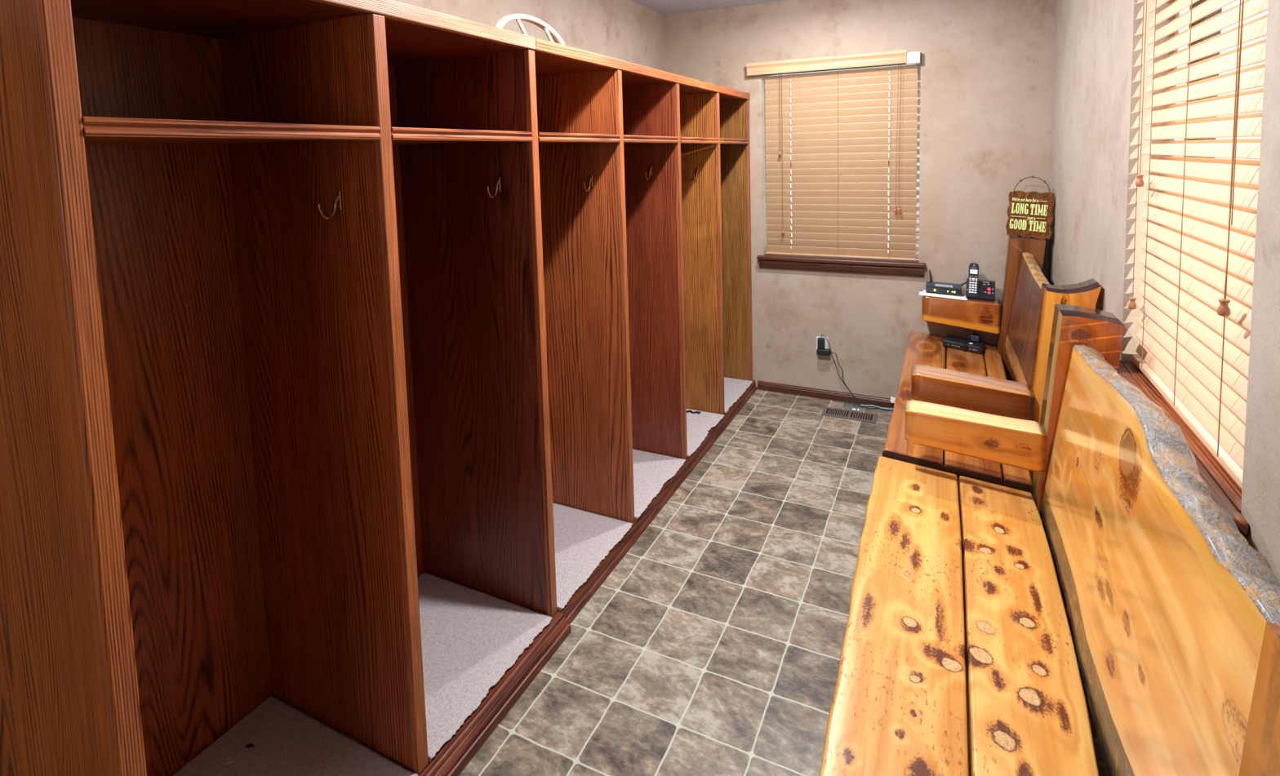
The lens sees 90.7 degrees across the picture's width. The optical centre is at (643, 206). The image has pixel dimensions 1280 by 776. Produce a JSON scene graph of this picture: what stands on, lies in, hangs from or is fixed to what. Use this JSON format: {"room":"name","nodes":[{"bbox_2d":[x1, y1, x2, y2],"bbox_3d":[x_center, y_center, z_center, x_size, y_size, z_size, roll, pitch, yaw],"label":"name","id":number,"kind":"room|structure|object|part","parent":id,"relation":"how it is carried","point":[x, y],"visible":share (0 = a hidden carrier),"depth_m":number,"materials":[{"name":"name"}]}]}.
{"room":"changing room","nodes":[
{"label":"changing room","id":0,"kind":"room"},
{"bbox_2d":[393,0,666,71],"bbox_3d":[-1.218,0.221,1.735,0.160,2.540,6.420,1,5,26],"label":"wall","id":1,"kind":"structure","parent":0,"point":[626,30],"depth_m":3.41,"materials":[{"name":"paint"}]},
{"bbox_2d":[631,0,785,16],"bbox_3d":[-0.163,-1.070,1.101,2.581,0.080,6.420,1,5,26],"label":"ceiling","id":2,"kind":"structure","parent":0,"point":[665,7],"depth_m":4.03,"materials":[{"name":"white paint"}]},
{"bbox_2d":[458,389,1110,775],"bbox_3d":[-0.094,1.540,1.315,2.581,0.080,6.420,1,5,26],"label":"floor","id":3,"kind":"structure","parent":0,"point":[713,646],"depth_m":2.14,"materials":[{"name":"tile"}]},
{"bbox_2d":[0,0,571,775],"bbox_3d":[-0.821,0.501,1.643,0.633,1.976,1.218,1,5,26],"label":"locker","id":4,"kind":"object","parent":3,"relation":"on","point":[273,345],"visible":1,"depth_m":1.59,"materials":[{"name":"brown wood"}]},
{"bbox_3d":[-1.098,0.542,1.123,0.573,1.879,0.037,1,5,26],"label":"divider panel","id":5,"kind":"part","parent":4,"relation":"part of","materials":[{"name":"brown wood"}]},
{"bbox_2d":[81,116,380,144],"bbox_3d":[-0.980,-0.148,1.329,0.563,0.032,0.554,1,5,26],"label":"shelf","id":6,"kind":"object","parent":4,"relation":"attached to","point":[95,130],"depth_m":1.21,"materials":[{"name":"brown wood"}]},
{"bbox_3d":[-1.103,0.488,1.779,0.008,1.879,1.218,1,5,26],"label":"panel","id":7,"kind":"part","parent":4,"relation":"part of","materials":[{"name":"brown wood"}]},
{"bbox_2d":[172,695,418,775],"bbox_3d":[-0.937,1.448,1.461,0.575,0.011,0.550,1,5,26],"label":"mat","id":8,"kind":"object","parent":4,"relation":"on","point":[287,741],"visible":1,"depth_m":1.65,"materials":[{"name":"grey carpet"}]},
{"bbox_2d":[223,760,233,765],"bbox_3d":[-1.066,1.429,1.622,0.022,0.006,0.006,-4,5,-23],"label":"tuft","id":9,"kind":"object","parent":8,"relation":"on","point":[231,762],"visible":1,"depth_m":1.62,"materials":[{"name":"grey carpet"}]},
{"bbox_2d":[245,743,254,748],"bbox_3d":[-1.041,1.427,1.669,0.020,0.004,0.012,1,5,26],"label":"scrap","id":10,"kind":"object","parent":8,"relation":"on","point":[247,746],"visible":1,"depth_m":1.67,"materials":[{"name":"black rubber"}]},
{"bbox_3d":[-0.878,-0.455,1.580,0.563,0.022,1.218,1,5,26],"label":"panel","id":11,"kind":"part","parent":4,"relation":"part of","materials":[{"name":"brown wood"}]},
{"bbox_3d":[-0.841,0.492,1.652,0.573,1.879,0.037,1,5,26],"label":"divider panel","id":12,"kind":"part","parent":4,"relation":"part of","materials":[{"name":"brown wood"}]},
{"bbox_3d":[-0.615,-0.461,1.452,0.022,0.040,1.218,1,5,26],"label":"rail","id":13,"kind":"part","parent":4,"relation":"part of","materials":[{"name":"brown wood"}]},
{"bbox_2d":[391,127,533,144],"bbox_3d":[-0.723,-0.198,1.859,0.563,0.032,0.554,1,5,26],"label":"shelf","id":14,"kind":"object","parent":4,"relation":"attached to","point":[399,135],"depth_m":1.78,"materials":[{"name":"brown wood"}]},
{"bbox_3d":[-0.585,0.442,2.182,0.573,1.879,0.037,1,5,26],"label":"divider panel","id":15,"kind":"part","parent":4,"relation":"part of","materials":[{"name":"brown wood"}]},
{"bbox_2d":[417,572,552,762],"bbox_3d":[-0.679,1.397,1.989,0.576,0.011,0.548,1,5,26],"label":"mat","id":16,"kind":"object","parent":4,"relation":"on","point":[470,637],"visible":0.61,"depth_m":2.00,"materials":[{"name":"grey carpet"}]},
{"bbox_3d":[-0.545,1.460,1.601,0.076,0.056,1.218,1,5,26],"label":"board","id":17,"kind":"part","parent":4,"relation":"part of","materials":[{"name":"brown wood"}]},
{"bbox_2d":[533,37,757,624],"bbox_3d":[-0.050,0.347,3.258,0.611,1.976,2.372,1,5,26],"label":"locker","id":18,"kind":"object","parent":3,"relation":"on","point":[645,171],"visible":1,"depth_m":3.04,"materials":[{"name":"brown wood"}]},
{"bbox_2d":[493,13,565,45],"bbox_3d":[-0.444,-0.653,2.495,0.054,0.197,0.506,1,5,26],"label":"hoop","id":19,"kind":"object","parent":18,"relation":"on","point":[553,36],"visible":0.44,"depth_m":2.48},
{"bbox_2d":[537,132,620,143],"bbox_3d":[-0.467,-0.248,2.387,0.563,0.032,0.550,1,5,26],"label":"shelf","id":20,"kind":"object","parent":18,"relation":"attached to","point":[543,137],"depth_m":2.30,"materials":[{"name":"brown wood"}]},
{"bbox_3d":[-0.329,0.392,2.709,0.573,1.879,0.037,1,5,26],"label":"divider panel","id":21,"kind":"part","parent":18,"relation":"part of","materials":[{"name":"brown wood"}]},
{"bbox_2d":[552,502,633,611],"bbox_3d":[-0.421,1.347,2.517,0.581,0.011,0.544,1,5,26],"label":"mat","id":22,"kind":"object","parent":18,"relation":"on","point":[583,540],"visible":0.44,"depth_m":2.51,"materials":[{"name":"grey carpet"}]},
{"bbox_3d":[-0.097,-0.608,3.189,0.563,0.022,2.370,1,5,26],"label":"panel","id":23,"kind":"part","parent":18,"relation":"part of","materials":[{"name":"brown wood"}]},
{"bbox_3d":[0.166,-0.614,3.062,0.022,0.040,2.372,1,5,26],"label":"rail","id":24,"kind":"part","parent":18,"relation":"part of","materials":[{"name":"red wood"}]},
{"bbox_2d":[623,134,678,143],"bbox_3d":[-0.209,-0.299,2.918,0.563,0.032,0.561,1,5,26],"label":"shelf","id":25,"kind":"object","parent":18,"relation":"attached to","point":[628,139],"depth_m":2.84,"materials":[{"name":"brown wood"}]},
{"bbox_3d":[-0.069,0.341,3.244,0.573,1.879,0.037,1,5,26],"label":"divider panel","id":26,"kind":"part","parent":18,"relation":"part of","materials":[{"name":"brown wood"}]},
{"bbox_3d":[0.226,1.307,3.215,0.054,0.056,2.372,1,5,26],"label":"board","id":27,"kind":"part","parent":18,"relation":"part of","materials":[{"name":"brown wood"}]},
{"bbox_2d":[632,448,686,519],"bbox_3d":[-0.163,1.296,3.048,0.581,0.011,0.555,1,5,26],"label":"mat","id":28,"kind":"object","parent":18,"relation":"on","point":[651,471],"visible":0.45,"depth_m":3.04,"materials":[{"name":"grey carpet"}]},
{"bbox_2d":[680,137,718,143],"bbox_3d":[0.049,-0.350,3.451,0.563,0.032,0.553,1,5,26],"label":"shelf","id":29,"kind":"object","parent":18,"relation":"attached to","point":[683,140],"depth_m":3.31,"materials":[{"name":"brown wood"}]},
{"bbox_3d":[0.188,0.290,3.774,0.573,1.879,0.037,1,5,26],"label":"divider panel","id":30,"kind":"part","parent":18,"relation":"part of","materials":[{"name":"brown wood"}]},
{"bbox_2d":[686,408,724,457],"bbox_3d":[0.095,1.246,3.580,0.581,0.011,0.547,1,5,26],"label":"mat","id":31,"kind":"object","parent":18,"relation":"on","point":[699,426],"visible":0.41,"depth_m":3.55,"materials":[{"name":"grey carpet"}]},
{"bbox_2d":[686,410,700,413],"bbox_3d":[0.290,1.217,3.737,0.089,0.011,0.028,1,5,26],"label":"hook","id":32,"kind":"object","parent":31,"relation":"on","point":[687,411],"visible":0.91,"depth_m":3.73,"materials":[{"name":"metal"}]},
{"bbox_2d":[720,137,748,144],"bbox_3d":[0.307,-0.400,3.982,0.563,0.032,0.558,1,5,26],"label":"shelf","id":33,"kind":"object","parent":18,"relation":"attached to","point":[722,140],"depth_m":3.92,"materials":[{"name":"brown wood"}]},
{"bbox_3d":[0.447,0.239,4.307,0.573,1.879,0.037,1,5,26],"label":"divider panel","id":34,"kind":"part","parent":18,"relation":"part of","materials":[{"name":"brown wood"}]},
{"bbox_2d":[724,377,753,413],"bbox_3d":[0.353,1.195,4.112,0.581,0.011,0.553,1,5,26],"label":"mat","id":35,"kind":"object","parent":18,"relation":"on","point":[734,388],"visible":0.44,"depth_m":4.08,"materials":[{"name":"grey carpet"}]},
{"bbox_2d":[821,406,877,423],"bbox_3d":[1.240,1.257,3.808,0.309,0.005,0.127,1,5,26],"label":"floor vent","id":36,"kind":"object","parent":3,"relation":"in","point":[828,411],"visible":1,"depth_m":3.80,"materials":[{"name":"brown metal"}]},
{"bbox_2d":[860,404,893,409],"bbox_3d":[1.507,1.239,3.858,0.351,0.013,0.035,1,5,26],"label":"cable","id":37,"kind":"object","parent":3,"relation":"on","point":[860,405],"visible":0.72,"depth_m":3.89,"materials":[{"name":"blue plastic"}]},
{"bbox_2d":[890,396,895,403],"bbox_3d":[1.523,1.184,3.863,0.031,0.039,0.018,1,5,26],"label":"crumpled paper","id":38,"kind":"object","parent":3,"relation":"on","point":[892,399],"visible":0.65,"depth_m":3.86,"materials":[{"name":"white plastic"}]},
{"bbox_2d":[882,235,1101,494],"bbox_3d":[1.544,0.797,2.904,0.696,1.143,1.656,1,5,26],"label":"bench","id":39,"kind":"object","parent":3,"relation":"on","point":[1007,379],"visible":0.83,"depth_m":2.56,"materials":[{"name":"brown wood"}]},
{"bbox_2d":[918,289,967,300],"bbox_3d":[1.705,0.505,3.602,0.248,0.014,0.158,1,5,26],"label":"paper sheet","id":40,"kind":"object","parent":39,"relation":"on","point":[922,292],"visible":0.79,"depth_m":3.58,"materials":[{"name":"white paper"}]},
{"bbox_2d":[925,269,966,296],"bbox_3d":[1.741,0.440,3.624,0.225,0.129,0.092,1,5,25],"label":"router","id":41,"kind":"object","parent":40,"relation":"on","point":[931,286],"visible":0.97,"depth_m":3.61,"materials":[{"name":"black plastic"}]},
{"bbox_3d":[1.196,1.153,2.438,0.409,0.441,0.100,1,5,26],"label":"leg","id":42,"kind":"part","parent":39,"relation":"part of","materials":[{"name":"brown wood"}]},
{"bbox_3d":[1.796,0.597,3.582,0.395,0.184,0.180,1,5,26],"label":"armrest","id":43,"kind":"part","parent":39,"relation":"part of","materials":[{"name":"brown wood"}]},
{"bbox_2d":[942,333,984,354],"bbox_3d":[1.773,0.751,3.506,0.192,0.083,0.140,2,6,35],"label":"modem","id":44,"kind":"object","parent":39,"relation":"on","point":[973,344],"visible":1,"depth_m":3.48,"materials":[{"name":"black plastic"}]},
{"bbox_3d":[1.797,0.749,3.489,0.042,0.077,0.140,2,6,37],"label":"power cord","id":45,"kind":"part","parent":44,"relation":"part of","materials":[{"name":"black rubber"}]},
{"bbox_3d":[1.269,0.731,2.459,0.416,0.158,0.125,1,5,26],"label":"armrest","id":46,"kind":"part","parent":39,"relation":"part of","materials":[{"name":"brown wood"}]},
{"bbox_2d":[965,278,995,301],"bbox_3d":[1.882,0.465,3.534,0.145,0.103,0.100,1,5,26],"label":"phone base","id":47,"kind":"object","parent":39,"relation":"on","point":[986,289],"visible":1,"depth_m":3.50,"materials":[{"name":"black plastic"}]},
{"bbox_2d":[967,262,979,296],"bbox_3d":[1.835,0.409,3.520,0.056,0.186,0.048,1,5,26],"label":"handset","id":48,"kind":"object","parent":47,"relation":"in","point":[973,272],"visible":1,"depth_m":3.51,"materials":[{"name":"black plastic"}]},
{"bbox_3d":[2.040,0.736,3.475,0.247,1.141,0.165,1,5,26],"label":"post","id":49,"kind":"part","parent":39,"relation":"part of","materials":[{"name":"brown wood"}]},
{"bbox_3d":[1.782,0.575,2.906,0.135,0.583,1.045,1,5,26],"label":"backrest","id":50,"kind":"part","parent":39,"relation":"part of","materials":[{"name":"brown wood"}]},
{"bbox_2d":[1005,176,1054,239],"bbox_3d":[2.067,0.003,3.380,0.034,0.334,0.259,-3,5,-22],"label":"sign","id":51,"kind":"object","parent":39,"relation":"on","point":[1030,214],"visible":1,"depth_m":3.37,"materials":[{"name":"wood"}]},
{"bbox_3d":[1.539,0.841,2.380,0.247,1.142,0.152,1,5,26],"label":"post","id":52,"kind":"part","parent":39,"relation":"part of","materials":[{"name":"orange wood"}]},
{"bbox_2d":[818,304,1279,775],"bbox_3d":[0.816,0.949,1.431,0.693,1.121,1.720,1,5,26],"label":"bench","id":53,"kind":"object","parent":3,"relation":"on","point":[1120,557],"visible":1,"depth_m":1.30,"materials":[{"name":"brown wood"}]},
{"bbox_3d":[0.987,1.194,2.007,0.409,0.441,0.100,1,5,26],"label":"leg","id":54,"kind":"part","parent":53,"relation":"part of","materials":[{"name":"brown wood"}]},
{"bbox_3d":[1.091,0.757,2.101,0.408,0.142,0.110,1,5,26],"label":"armrest","id":55,"kind":"part","parent":53,"relation":"part of","materials":[{"name":"orange wood"}]},
{"bbox_3d":[1.358,0.885,2.032,0.243,1.120,0.160,1,5,26],"label":"post","id":56,"kind":"part","parent":53,"relation":"part of","materials":[{"name":"brown wood"}]},
{"bbox_3d":[1.017,0.747,1.321,0.161,0.667,1.382,1,5,26],"label":"backrest","id":57,"kind":"part","parent":53,"relation":"part of","materials":[{"name":"brown wood"}]},
{"bbox_3d":[0.681,1.016,0.654,0.230,1.120,0.149,1,5,26],"label":"post","id":58,"kind":"part","parent":53,"relation":"part of","materials":[{"name":"brown wood"}]},
{"bbox_2d":[665,0,1055,398],"bbox_3d":[1.233,-0.032,4.013,2.261,2.540,0.160,1,5,26],"label":"wall","id":59,"kind":"structure","parent":0,"point":[986,80],"depth_m":3.73,"materials":[{"name":"paint"}]},
{"bbox_2d":[816,336,828,349],"bbox_3d":[1.144,0.895,4.052,0.075,0.115,0.007,1,5,26],"label":"wall outlet","id":60,"kind":"object","parent":59,"relation":"attached to","point":[826,344],"visible":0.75,"depth_m":4.04,"materials":[{"name":"white plastic"}]},
{"bbox_2d":[757,381,893,408],"bbox_3d":[1.507,1.216,3.903,1.641,0.057,0.013,1,5,26],"label":"baseboard","id":61,"kind":"structure","parent":59,"relation":"attached to","point":[762,385],"depth_m":4.06,"materials":[{"name":"brown wood"}]},
{"bbox_2d":[756,63,925,276],"bbox_3d":[1.225,-0.224,3.969,1.014,1.270,0.195,1,5,26],"label":"window","id":62,"kind":"structure","parent":59,"relation":"in","point":[872,266],"depth_m":3.88,"materials":[{"name":"brown wood"}]},
{"bbox_2d":[746,49,920,261],"bbox_3d":[1.156,-0.297,3.928,1.024,1.242,0.096,1,5,26],"label":"window blind","id":63,"kind":"object","parent":62,"relation":"attached to","point":[837,151],"visible":1,"depth_m":3.92,"materials":[{"name":"beige wood"}]},
{"bbox_3d":[0.867,-0.598,4.035,0.002,0.485,0.002,1,5,26],"label":"pull cord","id":64,"kind":"part","parent":63,"relation":"part of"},
{"bbox_3d":[0.886,-0.344,4.050,0.002,0.995,0.002,1,5,26],"label":"pull cord","id":65,"kind":"part","parent":63,"relation":"part of","materials":[{"name":"brown fabric"}]},
{"bbox_3d":[0.939,-0.265,4.040,0.001,1.155,0.002,1,5,26],"label":"ladder cord","id":66,"kind":"part","parent":63,"relation":"part of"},
{"bbox_3d":[1.222,0.314,3.984,0.914,0.012,0.030,1,5,26],"label":"rail","id":67,"kind":"part","parent":63,"relation":"part of","materials":[{"name":"beige wood"}]},
{"bbox_3d":[1.470,-0.257,3.783,0.001,1.155,0.002,1,5,26],"label":"ladder cord","id":68,"kind":"part","parent":63,"relation":"part of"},
{"bbox_3d":[1.500,-0.413,3.745,0.017,0.840,0.002,1,5,26],"label":"pull cord","id":69,"kind":"part","parent":63,"relation":"part of","materials":[{"name":"brown fabric"}]},
{"bbox_3d":[1.515,-0.414,3.738,0.009,0.837,0.002,1,5,26],"label":"pull cord","id":70,"kind":"part","parent":63,"relation":"part of","materials":[{"name":"brown fabric"}]},
{"bbox_3d":[1.229,0.369,3.995,1.014,0.084,0.145,1,5,26],"label":"sill","id":71,"kind":"part","parent":62,"relation":"part of","materials":[{"name":"brown wood"}]},
{"bbox_2d":[817,335,866,408],"bbox_3d":[1.247,1.032,3.977,0.305,0.422,0.037,1,6,32],"label":"power adapter","id":72,"kind":"object","parent":59,"relation":"attached to","point":[820,341],"visible":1,"depth_m":4.01,"materials":[{"name":"black plastic"}]},
{"bbox_2d":[816,348,893,411],"bbox_3d":[1.337,1.080,3.929,0.521,0.331,0.046,1,5,30],"label":"power adapter","id":73,"kind":"object","parent":59,"relation":"attached to","point":[825,352],"visible":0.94,"depth_m":4.00,"materials":[{"name":"black plastic"}]},
{"bbox_2d":[1048,0,1279,582],"bbox_3d":[0.961,0.250,0.680,0.160,2.540,6.420,1,5,26],"label":"wall","id":74,"kind":"structure","parent":0,"point":[1098,43],"depth_m":1.99,"materials":[{"name":"paint"}]},
{"bbox_2d":[1117,0,1248,539],"bbox_3d":[1.338,-0.048,1.507,0.188,1.302,1.005,1,5,26],"label":"window","id":75,"kind":"structure","parent":74,"relation":"in","point":[1224,491],"depth_m":1.44,"materials":[{"name":"brown wood"}]},
{"bbox_3d":[1.399,-0.086,1.474,0.050,1.225,0.915,1,5,26],"label":"frame","id":76,"kind":"part","parent":75,"relation":"part of","materials":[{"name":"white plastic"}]},
{"bbox_3d":[1.332,0.562,1.568,0.138,0.076,1.005,1,5,26],"label":"sill","id":77,"kind":"part","parent":75,"relation":"part of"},
{"bbox_2d":[1128,0,1268,489],"bbox_3d":[1.306,-0.095,1.518,0.076,1.219,0.909,1,5,26],"label":"window blind","id":78,"kind":"object","parent":75,"relation":"attached to","point":[1199,228],"visible":0.88,"depth_m":1.46,"materials":[{"name":"beige plastic"}]},
{"bbox_3d":[1.454,-0.199,1.857,0.002,0.955,0.002,1,5,26],"label":"pull cord","id":79,"kind":"part","parent":78,"relation":"part of","materials":[{"name":"beige fabric"}]},
{"bbox_3d":[1.437,-0.381,1.815,0.002,0.585,0.002,1,5,26],"label":"pull cord","id":80,"kind":"part","parent":78,"relation":"part of","materials":[{"name":"beige fabric"}]},
{"bbox_3d":[1.426,-0.099,1.783,0.002,1.141,0.002,1,5,26],"label":"ladder cord","id":81,"kind":"part","parent":78,"relation":"part of","materials":[{"name":"beige fabric"}]},
{"bbox_3d":[1.298,-0.073,1.518,0.002,1.141,0.002,1,5,26],"label":"ladder cord","id":82,"kind":"part","parent":78,"relation":"part of","materials":[{"name":"beige fabric"}]},
{"bbox_3d":[1.336,0.504,1.556,0.038,0.018,0.884,1,5,26],"label":"rail","id":83,"kind":"part","parent":78,"relation":"part of","materials":[{"name":"brown wood"}]},
{"bbox_3d":[1.174,-0.049,1.263,0.002,1.141,0.002,1,5,26],"label":"ladder cord","id":84,"kind":"part","parent":78,"relation":"part of","materials":[{"name":"beige fabric"}]},
{"bbox_3d":[1.147,-0.214,1.223,0.002,0.805,0.025,1,5,26],"label":"pull cord","id":85,"kind":"part","parent":78,"relation":"part of","materials":[{"name":"fabric"}]},
{"bbox_3d":[1.149,-0.289,1.217,0.002,0.655,0.005,1,5,26],"label":"pull cord","id":86,"kind":"part","parent":78,"relation":"part of","materials":[{"name":"brown fabric"}]}
]}

